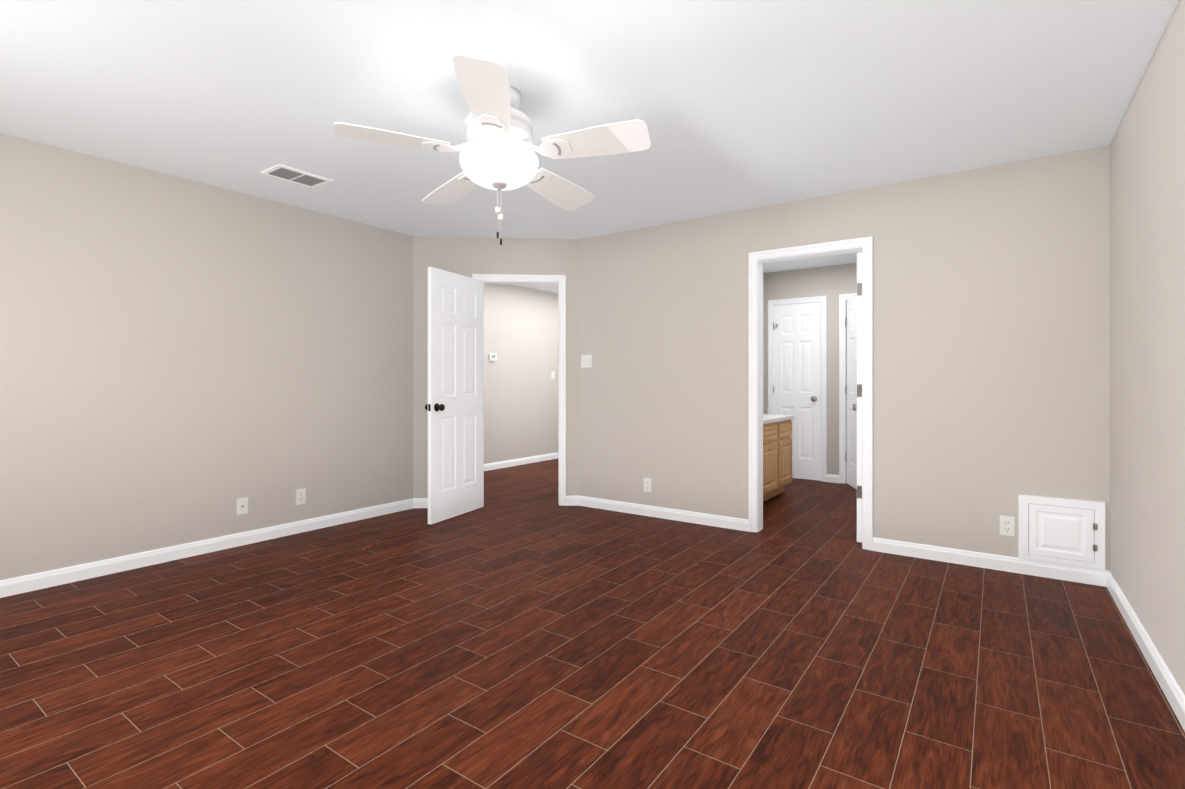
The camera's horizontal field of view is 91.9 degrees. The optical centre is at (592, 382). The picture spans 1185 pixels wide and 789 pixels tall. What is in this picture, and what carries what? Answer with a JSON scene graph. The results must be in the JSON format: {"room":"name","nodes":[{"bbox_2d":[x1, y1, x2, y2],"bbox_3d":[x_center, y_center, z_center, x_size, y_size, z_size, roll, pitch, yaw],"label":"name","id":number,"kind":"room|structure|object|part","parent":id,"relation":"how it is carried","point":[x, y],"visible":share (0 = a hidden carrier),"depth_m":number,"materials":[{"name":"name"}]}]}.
{"room":"empty bedroom","nodes":[
{"label":"empty bedroom","id":0,"kind":"room"},
{"bbox_2d":[0,133,412,579],"bbox_3d":[-2.768,-0.090,3.602,0.120,2.440,3.976,0,0,35],"label":"wall","id":1,"kind":"structure","parent":0,"point":[183,361],"depth_m":3.67,"materials":[{"name":"paint"}]},
{"bbox_2d":[0,498,412,597],"bbox_3d":[-2.696,1.086,3.587,0.015,0.088,3.796,0,0,35],"label":"baseboard","id":2,"kind":"structure","parent":1,"relation":"attached to","point":[36,581],"depth_m":3.66,"materials":[{"name":"white wood"}]},
{"bbox_2d":[237,497,247,514],"bbox_3d":[-2.424,0.860,3.973,0.016,0.116,0.072,0,0,35],"label":"outlet","id":3,"kind":"object","parent":1,"relation":"attached to","point":[242,506],"visible":1,"depth_m":3.98,"materials":[{"name":"white plastic"}]},
{"bbox_2d":[296,488,305,504],"bbox_3d":[-2.191,0.860,4.311,0.008,0.116,0.072,0,0,35],"label":"electrical outlet","id":4,"kind":"object","parent":1,"relation":"attached to","point":[300,496],"visible":1,"depth_m":4.31,"materials":[{"name":"white plastic"}]},
{"bbox_2d":[413,236,578,497],"bbox_3d":[-0.873,-0.090,5.265,1.547,2.440,0.120,0,0,-5],"label":"wall","id":5,"kind":"structure","parent":0,"point":[467,256],"depth_m":5.20,"materials":[{"name":"paint"}]},
{"bbox_2d":[413,498,427,507],"bbox_3d":[-1.348,1.086,5.158,0.524,0.088,0.015,0,0,-5],"label":"baseboard","id":6,"kind":"structure","parent":5,"relation":"attached to","point":[420,502],"depth_m":5.14,"materials":[{"name":"white wood"}]},
{"bbox_2d":[425,267,483,523],"bbox_3d":[-1.123,0.107,4.836,0.241,2.030,0.704,0,0,35],"label":"entry door","id":7,"kind":"structure","parent":5,"relation":"in","point":[454,407],"depth_m":4.79,"materials":[{"name":"white wood"}]},
{"bbox_2d":[472,274,565,505],"bbox_3d":[-0.670,0.076,5.282,0.847,2.107,0.154,0,0,-5],"label":"door frame","id":8,"kind":"structure","parent":5,"relation":"attached to","point":[559,281],"depth_m":5.24,"materials":[{"name":"white wood"}]},
{"bbox_2d":[566,496,577,505],"bbox_3d":[-0.185,1.086,5.255,0.116,0.088,0.015,0,0,-5],"label":"baseboard","id":9,"kind":"structure","parent":5,"relation":"attached to","point":[571,500],"depth_m":5.25,"materials":[{"name":"white wood"}]},
{"bbox_2d":[484,284,557,463],"bbox_3d":[-1.125,-0.090,7.743,0.120,2.440,5.500,0,0,35],"label":"wall","id":10,"kind":"structure","parent":0,"point":[520,384],"depth_m":7.82,"materials":[{"name":"paint"}]},
{"bbox_2d":[488,353,496,360],"bbox_3d":[-1.284,-0.320,7.390,0.026,0.100,0.140,0,0,35],"label":"thermostat","id":11,"kind":"object","parent":10,"relation":"attached to","point":[492,356],"visible":0.96,"depth_m":7.37,"materials":[{"name":"white plastic"}]},
{"bbox_2d":[484,452,557,470],"bbox_3d":[-1.070,1.086,7.704,0.015,0.088,5.500,0,0,35],"label":"baseboard","id":12,"kind":"structure","parent":10,"relation":"attached to","point":[513,462],"depth_m":7.80,"materials":[{"name":"white wood"}]},
{"bbox_2d":[551,371,554,378],"bbox_3d":[-0.573,-0.100,8.406,0.019,0.116,0.072,0,0,35],"label":"light switch","id":13,"kind":"object","parent":10,"relation":"attached to","point":[552,374],"visible":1,"depth_m":8.40,"materials":[{"name":"white plastic"}]},
{"bbox_2d":[0,0,1178,293],"bbox_3d":[0.296,-1.360,4.663,6.350,0.100,9.300,0,0,35],"label":"ceiling","id":14,"kind":"structure","parent":0,"point":[740,104],"depth_m":2.59,"materials":[{"name":"paint"}]},
{"bbox_2d":[260,164,332,187],"bbox_3d":[-1.878,-1.306,3.650,0.235,0.009,0.340,0,0,35],"label":"ceiling vent","id":15,"kind":"object","parent":14,"relation":"in","point":[292,175],"visible":0.98,"depth_m":3.63,"materials":[{"name":"white metal"}]},
{"bbox_2d":[334,54,650,244],"bbox_3d":[-0.402,-0.959,2.624,1.326,0.702,1.284,0,0,35],"label":"ceiling fan","id":16,"kind":"object","parent":14,"relation":"hanging from","point":[497,153],"visible":1,"depth_m":2.47,"materials":[{"name":"white"}]},
{"bbox_3d":[-0.417,-0.754,2.565,0.072,0.295,0.072,-4,-6,35],"label":"chain","id":17,"kind":"part","parent":16,"relation":"part of","materials":[{"name":"silver metal"}]},
{"bbox_3d":[-0.419,-0.951,2.582,0.352,0.123,0.352,-4,-6,35],"label":"lamp shade","id":18,"kind":"part","parent":16,"relation":"part of","materials":[{"name":"white glass"}]},
{"bbox_2d":[0,459,1184,788],"bbox_3d":[0.296,1.180,4.663,6.350,0.100,9.300,0,0,35],"label":"floor","id":19,"kind":"structure","parent":0,"point":[520,629],"depth_m":2.29,"materials":[{"name":"brown tile"}]},
{"bbox_2d":[528,504,857,545],"bbox_3d":[0.418,1.130,4.596,3.119,0.001,0.592,0,0,35],"label":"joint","id":20,"kind":"object","parent":19,"relation":"on","point":[764,531],"visible":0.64,"depth_m":4.22,"materials":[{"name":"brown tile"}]},
{"bbox_2d":[763,418,794,501],"bbox_3d":[1.412,0.752,5.437,0.553,0.755,1.450,0,0,35],"label":"bathroom vanity","id":21,"kind":"object","parent":19,"relation":"on","point":[777,455],"depth_m":5.46,"materials":[{"name":"brown wood"}]},
{"bbox_2d":[763,414,794,421],"bbox_3d":[1.420,0.357,5.439,0.563,0.035,1.462,0,0,35],"label":"countertop","id":22,"kind":"structure","parent":21,"relation":"on","point":[766,417],"depth_m":5.56,"materials":[{"name":"white stone"}]},
{"bbox_2d":[763,272,765,413],"bbox_3d":[1.786,-0.090,6.562,0.100,2.440,4.080,0,0,35],"label":"wall","id":23,"kind":"structure","parent":0,"point":[764,340],"depth_m":6.86,"materials":[{"name":"paint"}]},
{"bbox_2d":[766,263,856,474],"bbox_3d":[2.789,-0.090,6.467,1.650,2.440,0.120,0,0,35],"label":"wall","id":24,"kind":"structure","parent":0,"point":[832,283],"depth_m":6.47,"materials":[{"name":"paint"}]},
{"bbox_2d":[773,302,819,480],"bbox_3d":[2.385,0.107,6.699,0.534,2.030,0.173,0,0,35],"label":"closet door","id":25,"kind":"structure","parent":24,"relation":"in","point":[796,385],"depth_m":6.66,"materials":[{"name":"white wood"}]},
{"bbox_2d":[768,296,826,481],"bbox_3d":[2.413,0.076,6.732,0.664,2.107,0.154,0,0,35],"label":"trim","id":26,"kind":"structure","parent":24,"relation":"attached to","point":[822,300],"depth_m":6.53,"materials":[{"name":"white wood"}]},
{"bbox_2d":[826,474,838,482],"bbox_3d":[2.701,1.086,6.446,0.136,0.088,0.015,0,0,35],"label":"baseboard","id":27,"kind":"structure","parent":24,"relation":"attached to","point":[832,478],"depth_m":6.44,"materials":[{"name":"white wood"}]},
{"bbox_2d":[839,293,856,483],"bbox_3d":[3.132,0.076,6.225,0.824,2.107,0.154,0,0,35],"label":"door frame","id":28,"kind":"structure","parent":24,"relation":"attached to","point":[843,298],"depth_m":6.38,"materials":[{"name":"white wood"}]},
{"bbox_2d":[845,295,856,488],"bbox_3d":[2.793,0.107,6.016,0.386,2.030,0.633,0,0,35],"label":"bathroom door","id":29,"kind":"structure","parent":24,"relation":"in","point":[851,391],"depth_m":6.18,"materials":[{"name":"white wood"}]},
{"bbox_2d":[579,145,1109,570],"bbox_3d":[1.428,-0.090,4.246,3.819,2.440,0.120,0,0,35],"label":"wall","id":30,"kind":"structure","parent":0,"point":[991,343],"depth_m":3.70,"materials":[{"name":"paint"}]},
{"bbox_2d":[581,355,591,367],"bbox_3d":[-0.058,-0.190,5.206,0.116,0.116,0.019,0,0,35],"label":"double light switch","id":31,"kind":"object","parent":30,"relation":"attached to","point":[586,361],"visible":1,"depth_m":5.21,"materials":[{"name":"white plastic"}]},
{"bbox_2d":[644,478,650,491],"bbox_3d":[0.464,0.870,4.846,0.072,0.116,0.008,0,0,35],"label":"electrical outlet","id":32,"kind":"object","parent":30,"relation":"attached to","point":[647,484],"visible":1,"depth_m":4.84,"materials":[{"name":"white plastic"}]},
{"bbox_2d":[578,496,748,531],"bbox_3d":[0.525,1.086,4.798,1.606,0.088,0.015,0,0,35],"label":"baseboard","id":33,"kind":"structure","parent":30,"relation":"attached to","point":[740,524],"depth_m":4.72,"materials":[{"name":"white wood"}]},
{"bbox_2d":[749,236,872,550],"bbox_3d":[1.569,0.076,4.146,0.853,2.107,0.154,0,0,35],"label":"door frame","id":34,"kind":"structure","parent":30,"relation":"attached to","point":[863,245],"depth_m":4.16,"materials":[{"name":"white wood"}]},
{"bbox_2d":[853,252,861,541],"bbox_3d":[2.019,0.107,4.345,0.198,2.030,0.716,0,0,35],"label":"bathroom door","id":35,"kind":"structure","parent":30,"relation":"in","point":[858,406],"depth_m":4.02,"materials":[{"name":"white wood"}]},
{"bbox_2d":[873,537,1107,586],"bbox_3d":[2.366,1.086,3.503,1.190,0.088,0.015,0,0,35],"label":"baseboard","id":36,"kind":"structure","parent":30,"relation":"attached to","point":[1025,566],"depth_m":3.46,"materials":[{"name":"white wood"}]},
{"bbox_2d":[1000,515,1014,536],"bbox_3d":[2.478,0.860,3.428,0.072,0.116,0.008,0,0,35],"label":"electrical outlet","id":37,"kind":"object","parent":30,"relation":"attached to","point":[1007,525],"visible":1,"depth_m":3.42,"materials":[{"name":"white plastic"}]},
{"bbox_2d":[1019,494,1104,570],"bbox_3d":[2.676,0.854,3.280,0.385,0.377,0.022,0,0,35],"label":"access panel","id":38,"kind":"object","parent":30,"relation":"attached to","point":[1066,534],"visible":1,"depth_m":3.27,"materials":[{"name":"white wood"}]},
{"bbox_2d":[1110,0,1184,694],"bbox_3d":[1.538,-0.090,1.190,0.120,2.440,4.990,0,0,35],"label":"wall","id":39,"kind":"structure","parent":0,"point":[1147,357],"depth_m":2.30,"materials":[{"name":"paint"}]},
{"bbox_2d":[1107,571,1184,730],"bbox_3d":[1.483,1.086,1.229,0.015,0.088,4.750,0,0,35],"label":"baseboard","id":40,"kind":"structure","parent":39,"relation":"attached to","point":[1170,687],"depth_m":2.27,"materials":[{"name":"white wood"}]}
]}

